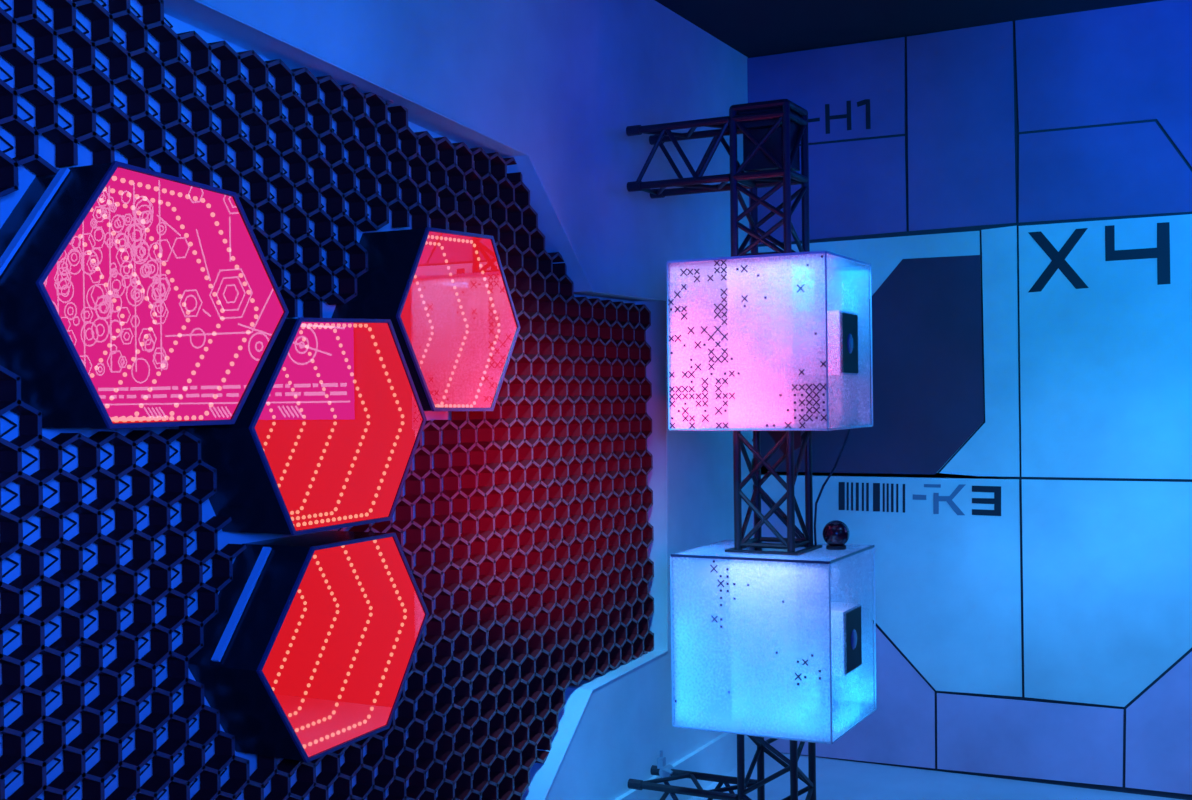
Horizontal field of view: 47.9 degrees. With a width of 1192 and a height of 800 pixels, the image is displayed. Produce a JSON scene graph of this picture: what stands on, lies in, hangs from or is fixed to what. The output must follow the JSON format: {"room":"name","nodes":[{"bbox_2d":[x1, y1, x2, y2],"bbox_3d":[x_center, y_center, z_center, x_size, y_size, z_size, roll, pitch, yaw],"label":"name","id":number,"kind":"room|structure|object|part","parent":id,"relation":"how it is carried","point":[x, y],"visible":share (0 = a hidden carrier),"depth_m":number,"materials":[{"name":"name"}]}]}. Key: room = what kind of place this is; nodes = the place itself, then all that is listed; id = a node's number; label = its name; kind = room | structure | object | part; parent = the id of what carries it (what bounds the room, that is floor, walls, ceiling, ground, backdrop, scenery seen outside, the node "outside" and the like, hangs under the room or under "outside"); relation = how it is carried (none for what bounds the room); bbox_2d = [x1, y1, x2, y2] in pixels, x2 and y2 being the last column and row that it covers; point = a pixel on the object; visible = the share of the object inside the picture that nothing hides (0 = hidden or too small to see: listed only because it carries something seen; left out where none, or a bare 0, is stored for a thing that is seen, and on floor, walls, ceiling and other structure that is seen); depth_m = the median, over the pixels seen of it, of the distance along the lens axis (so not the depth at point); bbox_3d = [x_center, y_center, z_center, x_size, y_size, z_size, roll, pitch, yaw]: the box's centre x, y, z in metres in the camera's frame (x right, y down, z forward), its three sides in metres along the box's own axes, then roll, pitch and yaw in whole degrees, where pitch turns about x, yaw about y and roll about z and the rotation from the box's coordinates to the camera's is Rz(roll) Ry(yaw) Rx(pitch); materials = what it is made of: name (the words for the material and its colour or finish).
{"room":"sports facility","nodes":[
{"label":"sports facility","id":0,"kind":"room"},
{"bbox_2d":[192,0,752,799],"bbox_3d":[-0.979,0.042,2.843,0.008,3.155,7.350,-1,0,27],"label":"wall","id":1,"kind":"structure","parent":0,"point":[559,84],"depth_m":4.80,"materials":[{"name":"paint"}]},
{"bbox_2d":[0,161,288,428],"bbox_3d":[-1.164,-0.209,2.976,0.633,0.536,0.710,-1,0,27],"label":"light panel","id":2,"kind":"object","parent":1,"relation":"attached to","point":[131,296],"visible":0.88,"depth_m":3.11,"materials":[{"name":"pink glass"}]},
{"bbox_3d":[-1.123,-0.351,2.659,0.022,0.243,0.185,-1,0,27],"label":"mounting rail","id":3,"kind":"part","parent":2,"relation":"part of","materials":[{"name":"metal"}]},
{"bbox_2d":[0,0,403,799],"bbox_3d":[-0.598,0.255,3.838,0.005,2.316,3.304,-1,0,27],"label":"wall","id":4,"kind":"structure","parent":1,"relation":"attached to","point":[3,1],"depth_m":2.92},
{"bbox_2d":[179,318,426,534],"bbox_3d":[-0.900,0.057,3.481,0.633,0.527,0.693,-1,0,27],"label":"light panel","id":5,"kind":"object","parent":1,"relation":"attached to","point":[327,433],"visible":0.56,"depth_m":3.61,"materials":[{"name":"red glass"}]},
{"bbox_2d":[188,530,428,762],"bbox_3d":[-0.894,0.608,3.490,0.643,0.512,0.679,-1,0,27],"label":"light panel","id":6,"kind":"object","parent":1,"relation":"attached to","point":[307,654],"visible":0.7,"depth_m":3.54,"materials":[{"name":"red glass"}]},
{"bbox_3d":[-0.841,0.482,3.186,0.022,0.248,0.189,-1,0,27],"label":"mounting rail","id":7,"kind":"part","parent":6,"relation":"part of","materials":[{"name":"metal"}]},
{"bbox_2d":[0,0,635,799],"bbox_3d":[-0.599,0.270,3.855,0.001,2.522,3.425,-1,0,27],"label":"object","id":8,"kind":"structure","parent":1,"relation":"attached to","point":[47,148],"depth_m":2.98,"materials":[{"name":"paint"}]},
{"bbox_2d":[0,0,653,799],"bbox_3d":[-0.561,0.254,3.823,0.054,2.361,3.309,-1,0,27],"label":"honeycomb panel","id":9,"kind":"object","parent":1,"relation":"attached to","point":[563,440],"visible":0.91,"depth_m":3.62,"materials":[{"name":"black plastic"}]},
{"bbox_2d":[135,0,665,799],"bbox_3d":[-0.541,0.258,3.824,0.130,2.446,3.337,-1,0,27],"label":"trim","id":10,"kind":"structure","parent":1,"relation":"attached to","point":[190,12],"depth_m":4.54,"materials":[{"name":"paint"}]},
{"bbox_2d":[332,227,520,410],"bbox_3d":[-0.621,-0.222,3.938,0.553,0.517,0.633,-1,0,27],"label":"light panel","id":11,"kind":"object","parent":1,"relation":"attached to","point":[445,294],"visible":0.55,"depth_m":4.04,"materials":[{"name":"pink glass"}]},
{"bbox_2d":[615,724,756,799],"bbox_3d":[-0.951,1.537,2.840,0.020,0.165,7.350,-1,0,27],"label":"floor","id":12,"kind":"structure","parent":1,"relation":"attached to","point":[718,756],"depth_m":5.55,"materials":[{"name":"paint"}]},
{"bbox_2d":[655,0,1161,57],"bbox_3d":[1.226,-1.611,1.701,5.600,0.100,7.570,-1,0,27],"label":"ceiling","id":13,"kind":"structure","parent":0,"point":[753,28],"depth_m":5.47,"materials":[{"name":"paint"}]},
{"bbox_2d":[689,752,1182,799],"bbox_3d":[1.266,1.644,1.705,5.600,0.100,7.570,-1,0,27],"label":"floor","id":14,"kind":"structure","parent":0,"point":[836,779],"depth_m":5.52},
{"bbox_2d":[626,99,821,799],"bbox_3d":[0.446,0.301,4.664,0.668,2.597,0.310,-1,0,27],"label":"truss tower","id":15,"kind":"object","parent":14,"relation":"on","point":[773,131],"visible":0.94,"depth_m":4.56,"materials":[{"name":"black metal"}]},
{"bbox_2d":[666,251,872,430],"bbox_3d":[0.603,-0.186,4.579,0.553,0.568,0.514,-1,0,27],"label":"cube","id":16,"kind":"object","parent":15,"relation":"attached to","point":[763,328],"visible":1,"depth_m":4.38,"materials":[{"name":"plastic"}]},
{"bbox_3d":[0.363,-0.183,4.707,0.006,0.557,0.504,-1,0,27],"label":"pane","id":17,"kind":"part","parent":16,"relation":"part of","materials":[{"name":"plastic"}]},
{"bbox_3d":[0.605,0.096,4.580,0.547,0.005,0.510,-1,0,27],"label":"plate","id":18,"kind":"part","parent":16,"relation":"part of","materials":[{"name":"plastic"}]},
{"bbox_3d":[0.717,-0.187,4.803,0.535,0.557,0.006,-1,0,27],"label":"pane","id":19,"kind":"part","parent":16,"relation":"part of","materials":[{"name":"plastic"}]},
{"bbox_2d":[814,429,850,545],"bbox_3d":[0.814,0.299,4.613,0.132,0.405,0.015,-1,0,1],"label":"hanging cable","id":20,"kind":"object","parent":16,"relation":"hanging from","point":[848,432],"visible":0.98,"depth_m":4.61,"materials":[{"name":"black rubber"}]},
{"bbox_2d":[670,541,876,744],"bbox_3d":[0.615,0.799,4.580,0.553,0.578,0.514,-1,0,27],"label":"cube","id":21,"kind":"object","parent":15,"relation":"attached to","point":[782,651],"visible":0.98,"depth_m":4.39,"materials":[{"name":"white plastic"}]},
{"bbox_3d":[0.375,0.802,4.708,0.006,0.567,0.504,-1,0,27],"label":"pane","id":22,"kind":"part","parent":21,"relation":"part of","materials":[{"name":"white plastic"}]},
{"bbox_3d":[0.617,1.086,4.581,0.547,0.005,0.510,-1,0,27],"label":"plate","id":23,"kind":"part","parent":21,"relation":"part of","materials":[{"name":"plastic"}]},
{"bbox_3d":[0.730,0.798,4.805,0.535,0.567,0.006,-1,0,27],"label":"pane","id":24,"kind":"part","parent":21,"relation":"part of","materials":[{"name":"plastic"}]},
{"bbox_2d":[822,520,849,549],"bbox_3d":[0.820,0.460,4.579,0.092,0.098,0.092,-1,0,27],"label":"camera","id":25,"kind":"object","parent":21,"relation":"on","point":[836,533],"visible":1,"depth_m":4.55,"materials":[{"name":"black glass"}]},
{"bbox_3d":[0.609,0.507,4.581,0.258,0.008,0.260,-1,0,27],"label":"collar plate","id":26,"kind":"part","parent":15,"relation":"part of","materials":[{"name":"black paint"}]},
{"bbox_2d":[747,0,1191,799],"bbox_3d":[2.906,-0.011,5.021,5.500,3.162,0.111,-1,0,27],"label":"wall","id":27,"kind":"structure","parent":0,"point":[1016,196],"depth_m":5.57,"materials":[{"name":"blue paint"}]},
{"bbox_3d":[0.973,-1.350,5.956,0.805,0.414,0.008,-1,0,27],"label":"panel","id":28,"kind":"part","parent":27,"relation":"part of","materials":[{"name":"blue paint"}]},
{"bbox_3d":[0.975,-0.921,5.959,0.810,0.429,0.008,-1,0,27],"label":"panel","id":29,"kind":"part","parent":27,"relation":"part of","materials":[{"name":"blue paint"}]},
{"bbox_3d":[1.027,0.942,5.945,0.936,1.297,0.008,-1,0,27],"label":"panel","id":30,"kind":"part","parent":27,"relation":"part of","materials":[{"name":"purple paint"}]},
{"bbox_3d":[1.117,-0.191,5.890,1.138,1.028,0.008,-1,0,27],"label":"panel","id":31,"kind":"part","parent":27,"relation":"part of","materials":[{"name":"paint"}]},
{"bbox_3d":[1.188,0.748,5.861,1.292,0.992,0.008,-1,0,27],"label":"panel","id":32,"kind":"part","parent":27,"relation":"part of","materials":[{"name":"paint"}]},
{"bbox_3d":[1.539,-1.149,5.665,0.446,0.840,0.008,-1,0,27],"label":"panel","id":33,"kind":"part","parent":27,"relation":"part of","materials":[{"name":"blue paint"}]},
{"bbox_3d":[1.600,-0.200,5.640,0.339,1.042,0.008,-1,0,27],"label":"panel","id":34,"kind":"part","parent":27,"relation":"part of","materials":[{"name":"paint"}]},
{"bbox_3d":[1.788,1.408,5.555,0.746,0.324,0.008,-1,0,27],"label":"panel","id":35,"kind":"part","parent":27,"relation":"part of","materials":[{"name":"purple paint"}]},
{"bbox_3d":[2.129,-1.160,5.359,0.869,0.847,0.008,-1,0,27],"label":"panel","id":36,"kind":"part","parent":27,"relation":"part of","materials":[{"name":"blue paint"}]},
{"bbox_3d":[2.139,-0.206,5.362,0.856,1.040,0.008,-1,0,27],"label":"panel","id":37,"kind":"part","parent":27,"relation":"part of","materials":[{"name":"paint"}]},
{"bbox_3d":[2.084,-0.920,5.384,0.754,0.368,0.008,-1,0,27],"label":"panel","id":38,"kind":"part","parent":27,"relation":"part of","materials":[{"name":"blue paint"}]},
{"bbox_3d":[2.146,0.778,5.365,0.845,0.907,0.008,-1,0,27],"label":"panel","id":39,"kind":"part","parent":27,"relation":"part of","materials":[{"name":"paint"}]},
{"bbox_3d":[2.321,1.165,5.278,0.453,0.772,0.008,-1,0,27],"label":"panel","id":40,"kind":"part","parent":27,"relation":"part of","materials":[{"name":"purple paint"}]}
]}

